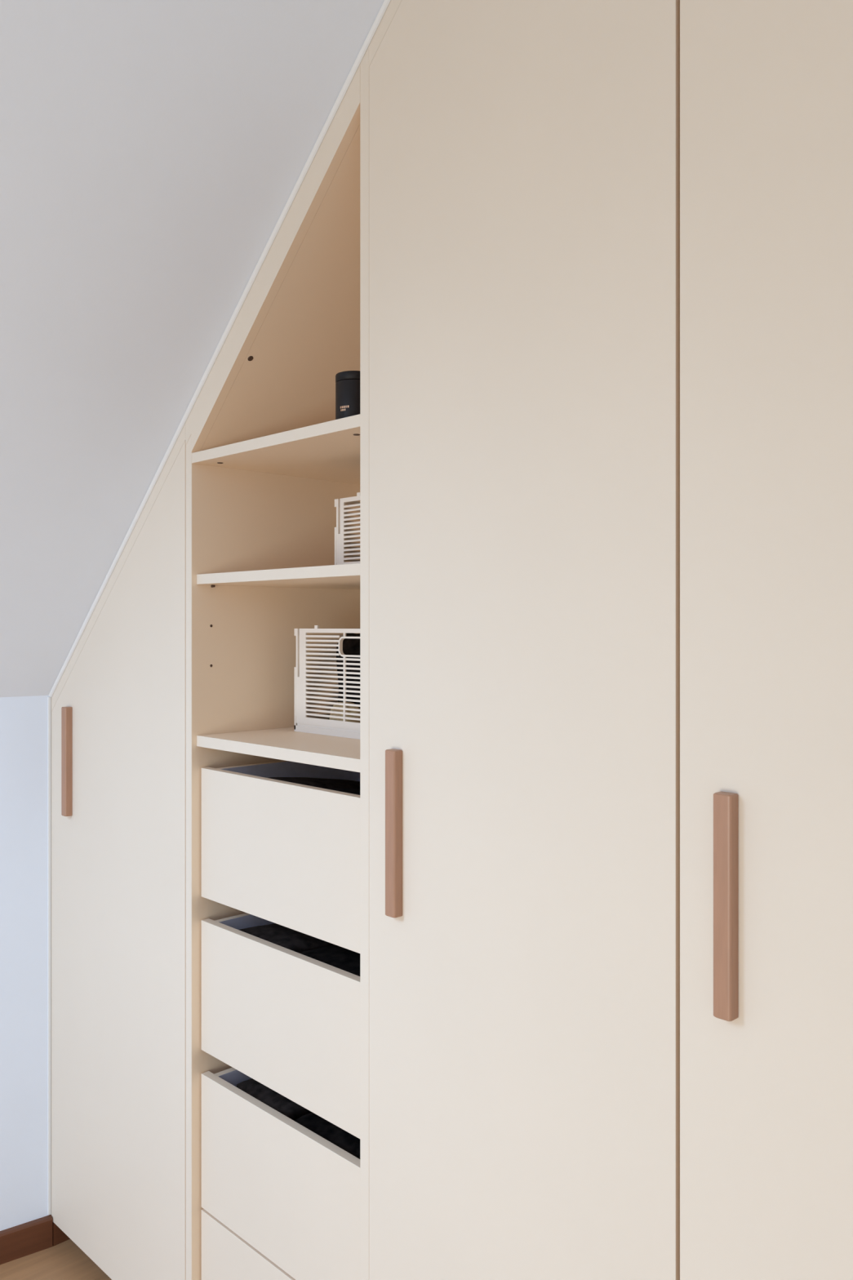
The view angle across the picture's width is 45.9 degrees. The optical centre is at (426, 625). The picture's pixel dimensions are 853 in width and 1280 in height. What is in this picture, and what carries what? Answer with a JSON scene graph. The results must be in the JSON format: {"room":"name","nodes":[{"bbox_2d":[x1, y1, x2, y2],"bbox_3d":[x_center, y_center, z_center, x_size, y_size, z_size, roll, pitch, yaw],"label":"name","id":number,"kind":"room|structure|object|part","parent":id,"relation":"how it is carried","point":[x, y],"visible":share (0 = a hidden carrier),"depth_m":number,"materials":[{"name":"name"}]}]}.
{"room":"attic bedroom","nodes":[
{"label":"attic bedroom","id":0,"kind":"room"},
{"bbox_2d":[0,695,51,1231],"bbox_3d":[-2.083,0.890,1.891,3.866,1.420,0.180,0,0,-37],"label":"wall","id":1,"kind":"structure","parent":0,"point":[23,719],"depth_m":2.57,"materials":[{"name":"white paint"}]},
{"bbox_2d":[0,1214,70,1264],"bbox_3d":[-2.269,1.562,1.681,3.288,0.076,0.022,0,0,-35],"label":"baseboard","id":2,"kind":"structure","parent":1,"relation":"attached to","point":[24,1239],"depth_m":2.56,"materials":[{"name":"brown wood"}]},
{"bbox_2d":[47,697,50,1214],"bbox_3d":[-0.976,0.853,2.604,0.007,1.338,0.006,0,0,-44],"label":"trim","id":3,"kind":"structure","parent":1,"relation":"attached to","point":[48,698],"depth_m":2.60,"materials":[{"name":"white wood"}]},
{"bbox_2d":[0,1239,111,1279],"bbox_3d":[-0.922,1.625,0.705,4.020,0.050,4.002,0,0,-44],"label":"floor","id":4,"kind":"structure","parent":0,"point":[65,1260],"depth_m":2.52,"materials":[{"name":"brown wood"}]},
{"bbox_2d":[50,422,185,1279],"bbox_3d":[-0.540,0.581,2.564,0.598,2.037,0.662,0,0,-44],"label":"wardrobe","id":5,"kind":"object","parent":4,"relation":"on","point":[117,704],"visible":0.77,"depth_m":2.32,"materials":[{"name":"beige paint"}]},
{"bbox_3d":[-0.901,0.339,2.520,0.018,0.272,0.025,0,0,-44],"label":"handle","id":6,"kind":"part","parent":5,"relation":"part of","materials":[{"name":"brown wood"}]},
{"bbox_2d":[185,45,368,1279],"bbox_3d":[-0.096,0.306,2.121,0.580,2.589,0.592,0,0,-44],"label":"shelf unit","id":7,"kind":"object","parent":4,"relation":"on","point":[268,458],"visible":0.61,"depth_m":2.03,"materials":[{"name":"beige laminate"}]},
{"bbox_3d":[-0.132,1.077,2.086,0.400,0.260,0.502,0,0,-44],"label":"drawer","id":8,"kind":"part","parent":7,"relation":"part of","materials":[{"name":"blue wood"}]},
{"bbox_3d":[-0.132,0.749,2.086,0.400,0.252,0.502,0,0,-44],"label":"drawer","id":9,"kind":"part","parent":7,"relation":"part of","materials":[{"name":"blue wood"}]},
{"bbox_3d":[-0.281,1.386,1.939,0.019,0.305,0.541,0,0,-44],"label":"drawer","id":10,"kind":"part","parent":7,"relation":"part of","materials":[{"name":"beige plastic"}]},
{"bbox_3d":[-0.294,0.598,2.325,0.580,2.003,0.024,0,0,-44],"label":"panel","id":11,"kind":"part","parent":7,"relation":"part of","materials":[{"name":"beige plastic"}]},
{"bbox_2d":[235,1078,312,1120],"bbox_3d":[-0.224,1.076,2.179,0.355,0.234,0.196,0,0,-44],"label":"folded clothes","id":12,"kind":"object","parent":7,"relation":"in","point":[254,1088],"visible":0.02,"depth_m":2.05,"materials":[{"name":"grey fabric"}]},
{"bbox_3d":[-0.124,-0.352,2.093,0.500,0.022,0.545,0,0,-44],"label":"fixed shelf","id":13,"kind":"part","parent":7,"relation":"part of","materials":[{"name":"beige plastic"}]},
{"bbox_3d":[-0.120,0.242,2.097,0.488,0.023,0.544,0,0,-44],"label":"shelf","id":14,"kind":"part","parent":7,"relation":"part of","materials":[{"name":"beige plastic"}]},
{"bbox_3d":[-0.120,-0.098,2.097,0.488,0.021,0.544,0,0,-44],"label":"shelf","id":15,"kind":"part","parent":7,"relation":"part of","materials":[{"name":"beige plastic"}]},
{"bbox_3d":[-0.115,-0.644,2.103,0.488,0.558,0.545,0,0,-44],"label":"sloping panel","id":16,"kind":"part","parent":7,"relation":"part of","materials":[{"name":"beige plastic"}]},
{"bbox_3d":[-0.281,1.087,1.939,0.019,0.282,0.541,0,0,-44],"label":"drawer","id":17,"kind":"part","parent":7,"relation":"part of","materials":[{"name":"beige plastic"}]},
{"bbox_3d":[-0.281,0.758,1.939,0.019,0.274,0.541,0,0,-44],"label":"drawer","id":18,"kind":"part","parent":7,"relation":"part of","materials":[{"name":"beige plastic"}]},
{"bbox_3d":[-0.281,0.436,1.939,0.019,0.272,0.541,0,0,-44],"label":"drawer","id":19,"kind":"part","parent":7,"relation":"part of","materials":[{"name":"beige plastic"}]},
{"bbox_2d":[239,923,334,952],"bbox_3d":[-0.223,0.748,2.177,0.354,0.227,0.194,0,0,-44],"label":"folded clothes","id":20,"kind":"object","parent":7,"relation":"in","point":[277,934],"visible":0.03,"depth_m":2.07,"materials":[{"name":"grey fabric"}]},
{"bbox_3d":[-0.132,0.427,2.086,0.400,0.250,0.502,0,0,-44],"label":"drawer","id":21,"kind":"part","parent":7,"relation":"part of","materials":[{"name":"beige wood"}]},
{"bbox_2d":[265,777,359,789],"bbox_3d":[-0.222,0.428,2.177,0.358,0.218,0.194,0,0,-44],"label":"folded clothes","id":22,"kind":"object","parent":7,"relation":"in","point":[326,784],"visible":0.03,"depth_m":2.12,"materials":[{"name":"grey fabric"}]},
{"bbox_2d":[293,625,359,739],"bbox_3d":[-0.060,0.115,2.135,0.230,0.232,0.422,0,0,-44],"label":"crate","id":23,"kind":"object","parent":7,"relation":"on","point":[304,722],"visible":0.23,"depth_m":2.15,"materials":[{"name":"beige plastic"}]},
{"bbox_3d":[-0.267,0.112,2.200,0.026,0.212,0.040,0,0,-44],"label":"corner post","id":24,"kind":"part","parent":23,"relation":"part of","materials":[{"name":"beige plastic"}]},
{"bbox_2d":[293,713,359,739],"bbox_3d":[-0.060,0.214,2.135,0.230,0.033,0.422,0,0,-44],"label":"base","id":25,"kind":"object","parent":23,"relation":"on","point":[321,724],"depth_m":2.13,"materials":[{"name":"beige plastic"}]},
{"bbox_2d":[328,702,359,722],"bbox_3d":[-0.174,0.194,2.135,0.041,0.065,0.070,0,0,-44],"label":"pouch","id":26,"kind":"object","parent":23,"relation":"in","point":[334,705],"visible":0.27,"depth_m":2.12,"materials":[{"name":"beige fabric"}]},
{"bbox_2d":[336,632,359,707],"bbox_3d":[-0.107,0.117,2.213,0.128,0.219,0.216,0,0,-44],"label":"pouch","id":27,"kind":"object","parent":23,"relation":"in","point":[350,646],"visible":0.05,"depth_m":2.19,"materials":[{"name":"fabric"}]},
{"bbox_2d":[294,1112,359,1159],"bbox_3d":[-0.060,1.075,2.009,0.356,0.234,0.249,0,0,-44],"label":"folded clothes","id":28,"kind":"object","parent":7,"relation":"in","point":[338,1136],"visible":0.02,"depth_m":1.91,"materials":[{"name":"black fabric"}]},
{"bbox_2d":[298,944,359,976],"bbox_3d":[-0.061,0.748,2.010,0.357,0.226,0.245,0,0,-44],"label":"folded clothes","id":29,"kind":"object","parent":7,"relation":"in","point":[347,960],"visible":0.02,"depth_m":1.94,"materials":[{"name":"black fabric"}]},
{"bbox_2d":[327,788,359,795],"bbox_3d":[-0.061,0.429,2.008,0.354,0.217,0.247,0,0,-44],"label":"folded clothes","id":30,"kind":"object","parent":7,"relation":"in","point":[354,791],"visible":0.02,"depth_m":1.97,"materials":[{"name":"black fabric"}]},
{"bbox_2d":[334,492,359,564],"bbox_3d":[-0.008,-0.189,2.066,0.230,0.161,0.290,0,0,-44],"label":"crate","id":31,"kind":"object","parent":7,"relation":"on","point":[341,530],"visible":0.16,"depth_m":2.07,"materials":[{"name":"beige plastic"}]},
{"bbox_3d":[-0.172,-0.190,2.089,0.026,0.145,0.029,0,0,-44],"label":"corner post","id":32,"kind":"part","parent":31,"relation":"part of","materials":[{"name":"beige plastic"}]},
{"bbox_2d":[336,560,359,564],"bbox_3d":[-0.008,-0.120,2.066,0.230,0.022,0.290,0,0,-44],"label":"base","id":33,"kind":"object","parent":31,"relation":"on","point":[338,562],"depth_m":2.07,"materials":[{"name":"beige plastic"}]},
{"bbox_2d":[335,370,359,419],"bbox_3d":[-0.132,-0.414,1.865,0.072,0.101,0.072,0,0,-44],"label":"candle jar","id":34,"kind":"object","parent":7,"relation":"on","point":[348,382],"visible":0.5,"depth_m":1.83,"materials":[{"name":"black metal"}]},
{"bbox_3d":[-0.132,-0.457,1.865,0.072,0.015,0.072,0,0,-44],"label":"lid","id":35,"kind":"part","parent":34,"relation":"part of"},
{"bbox_3d":[0.102,0.306,1.917,0.580,2.589,0.023,0,0,-44],"label":"panel","id":36,"kind":"part","parent":7,"relation":"part of","materials":[{"name":"beige wood"}]},
{"bbox_2d":[368,0,679,1279],"bbox_3d":[0.312,0.233,1.688,0.598,2.735,0.598,0,0,-44],"label":"wardrobe","id":37,"kind":"object","parent":4,"relation":"on","point":[524,155],"visible":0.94,"depth_m":1.46,"materials":[{"name":"beige paint"}]},
{"bbox_3d":[-0.054,0.339,1.649,0.018,0.272,0.025,0,0,-44],"label":"handle","id":38,"kind":"part","parent":37,"relation":"part of","materials":[{"name":"brown wood"}]},
{"bbox_2d":[680,0,852,1279],"bbox_3d":[0.733,0.233,1.255,0.598,2.735,0.604,0,0,-44],"label":"wardrobe","id":39,"kind":"object","parent":4,"relation":"on","point":[766,86],"visible":1,"depth_m":1.19,"materials":[{"name":"beige paint"}]},
{"bbox_3d":[0.362,0.339,1.221,0.018,0.272,0.025,0,0,-44],"label":"handle","id":40,"kind":"part","parent":39,"relation":"part of","materials":[{"name":"brown wood"}]},
{"bbox_2d":[0,0,384,697],"bbox_3d":[-1.576,-0.522,1.370,4.048,1.405,1.562,0,0,-37],"label":"ceiling","id":41,"kind":"structure","parent":0,"point":[152,152],"depth_m":1.79,"materials":[{"name":"white paint"}]},
{"bbox_2d":[48,0,391,697],"bbox_3d":[-0.478,-0.483,2.092,0.006,1.335,1.428,0,0,-44],"label":"trim","id":42,"kind":"structure","parent":41,"relation":"attached to","point":[386,2],"depth_m":1.99,"materials":[{"name":"white wood"}]}
]}

